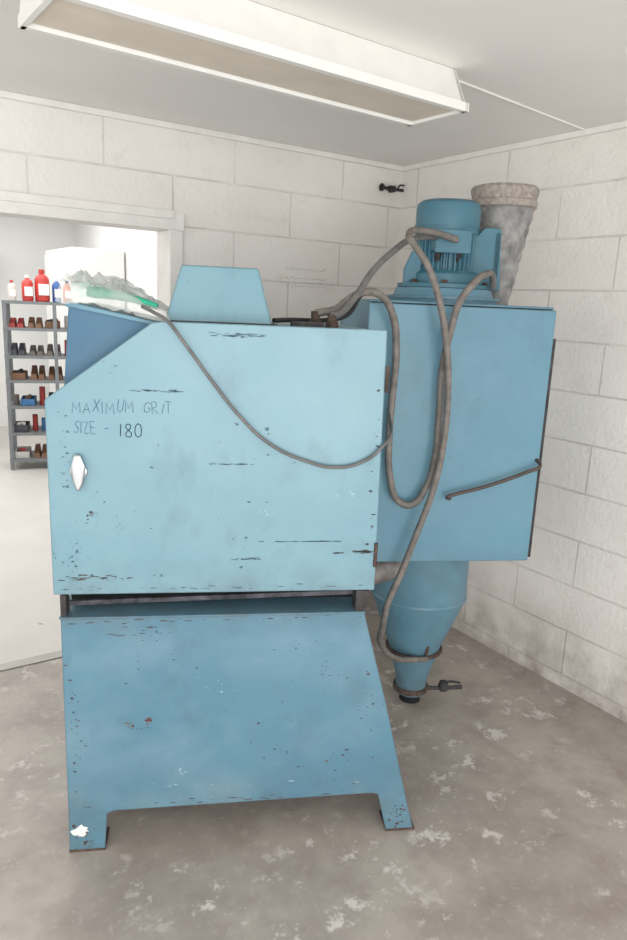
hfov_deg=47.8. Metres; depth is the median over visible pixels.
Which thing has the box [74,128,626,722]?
wall
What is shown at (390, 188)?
valve
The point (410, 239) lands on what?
air hose
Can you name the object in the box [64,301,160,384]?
panel
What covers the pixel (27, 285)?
plastic bottle
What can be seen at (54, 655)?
threshold strip
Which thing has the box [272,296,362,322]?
power cable
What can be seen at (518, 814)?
floor
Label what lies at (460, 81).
conduit
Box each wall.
[0,98,402,323]
[0,216,74,426]
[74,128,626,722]
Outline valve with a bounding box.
[379,183,404,192]
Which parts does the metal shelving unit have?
post, post, shelf, shelf, shelf, shelf, shelf, shelf, shelf, post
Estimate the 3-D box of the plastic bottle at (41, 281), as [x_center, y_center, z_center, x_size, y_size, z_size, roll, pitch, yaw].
[-2.786,-1.892,7.255,0.144,0.320,0.146,-6,16,-33]
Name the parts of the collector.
terminal lid, access door, bracket plate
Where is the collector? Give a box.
[340,182,555,703]
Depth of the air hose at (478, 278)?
2.63 m
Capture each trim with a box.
[0,90,404,171]
[403,120,626,170]
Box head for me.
[0,200,184,231]
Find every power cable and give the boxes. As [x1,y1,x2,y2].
[141,305,392,468]
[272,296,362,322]
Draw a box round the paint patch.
[70,824,88,835]
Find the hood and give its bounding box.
[166,265,271,323]
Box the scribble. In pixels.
[284,268,325,288]
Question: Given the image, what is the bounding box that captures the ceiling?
[0,0,626,165]
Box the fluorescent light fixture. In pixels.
[18,0,468,126]
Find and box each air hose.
[315,270,495,508]
[330,234,438,318]
[377,227,458,662]
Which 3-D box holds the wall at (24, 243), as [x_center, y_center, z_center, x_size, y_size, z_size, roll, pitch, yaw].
[-5.497,-1.954,8.800,5.400,3.000,0.140,-6,16,-33]
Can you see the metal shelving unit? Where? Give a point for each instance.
(11, 351)
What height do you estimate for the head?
0.085 m
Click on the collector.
(483, 508)
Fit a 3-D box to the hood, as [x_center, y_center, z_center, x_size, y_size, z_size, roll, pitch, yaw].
[-0.315,-0.578,2.345,0.322,0.171,0.447,1,13,-8]
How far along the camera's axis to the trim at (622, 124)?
3.45 m
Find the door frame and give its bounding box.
[157,230,182,316]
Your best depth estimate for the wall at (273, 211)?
3.67 m
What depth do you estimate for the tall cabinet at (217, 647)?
2.22 m
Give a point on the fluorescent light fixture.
(244, 42)
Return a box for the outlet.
[393,678,461,703]
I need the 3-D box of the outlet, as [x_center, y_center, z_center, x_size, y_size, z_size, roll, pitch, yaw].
[0.533,1.046,3.400,0.276,0.122,0.247,-6,16,-33]
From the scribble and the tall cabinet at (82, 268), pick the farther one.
the tall cabinet at (82, 268)
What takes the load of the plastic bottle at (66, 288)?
on the metal shelving unit
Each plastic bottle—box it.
[7,280,16,300]
[21,275,33,300]
[34,269,49,301]
[52,278,61,301]
[63,281,70,302]
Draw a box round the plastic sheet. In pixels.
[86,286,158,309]
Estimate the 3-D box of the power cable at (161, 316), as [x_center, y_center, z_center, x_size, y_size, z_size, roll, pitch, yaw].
[-0.036,-0.254,2.209,0.914,0.469,0.355,-5,15,-28]
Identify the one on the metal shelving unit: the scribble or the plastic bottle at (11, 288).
the plastic bottle at (11, 288)
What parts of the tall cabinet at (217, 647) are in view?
handle lever, handle plate, slide rail, hopper rail, door panel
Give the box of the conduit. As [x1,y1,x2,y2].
[459,80,584,129]
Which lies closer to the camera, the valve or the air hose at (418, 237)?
the air hose at (418, 237)
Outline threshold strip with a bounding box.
[0,650,61,671]
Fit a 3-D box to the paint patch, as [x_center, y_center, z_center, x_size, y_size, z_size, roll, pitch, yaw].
[-0.783,1.207,2.365,0.060,0.047,0.001,1,13,-9]
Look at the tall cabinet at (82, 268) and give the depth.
8.17 m
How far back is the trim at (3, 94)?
3.42 m
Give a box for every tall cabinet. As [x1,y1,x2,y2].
[44,247,124,391]
[45,265,420,851]
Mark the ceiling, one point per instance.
(566, 60)
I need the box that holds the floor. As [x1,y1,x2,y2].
[0,424,626,939]
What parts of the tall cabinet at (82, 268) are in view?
door, door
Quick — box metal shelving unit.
[1,300,67,469]
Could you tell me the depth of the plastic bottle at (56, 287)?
7.28 m

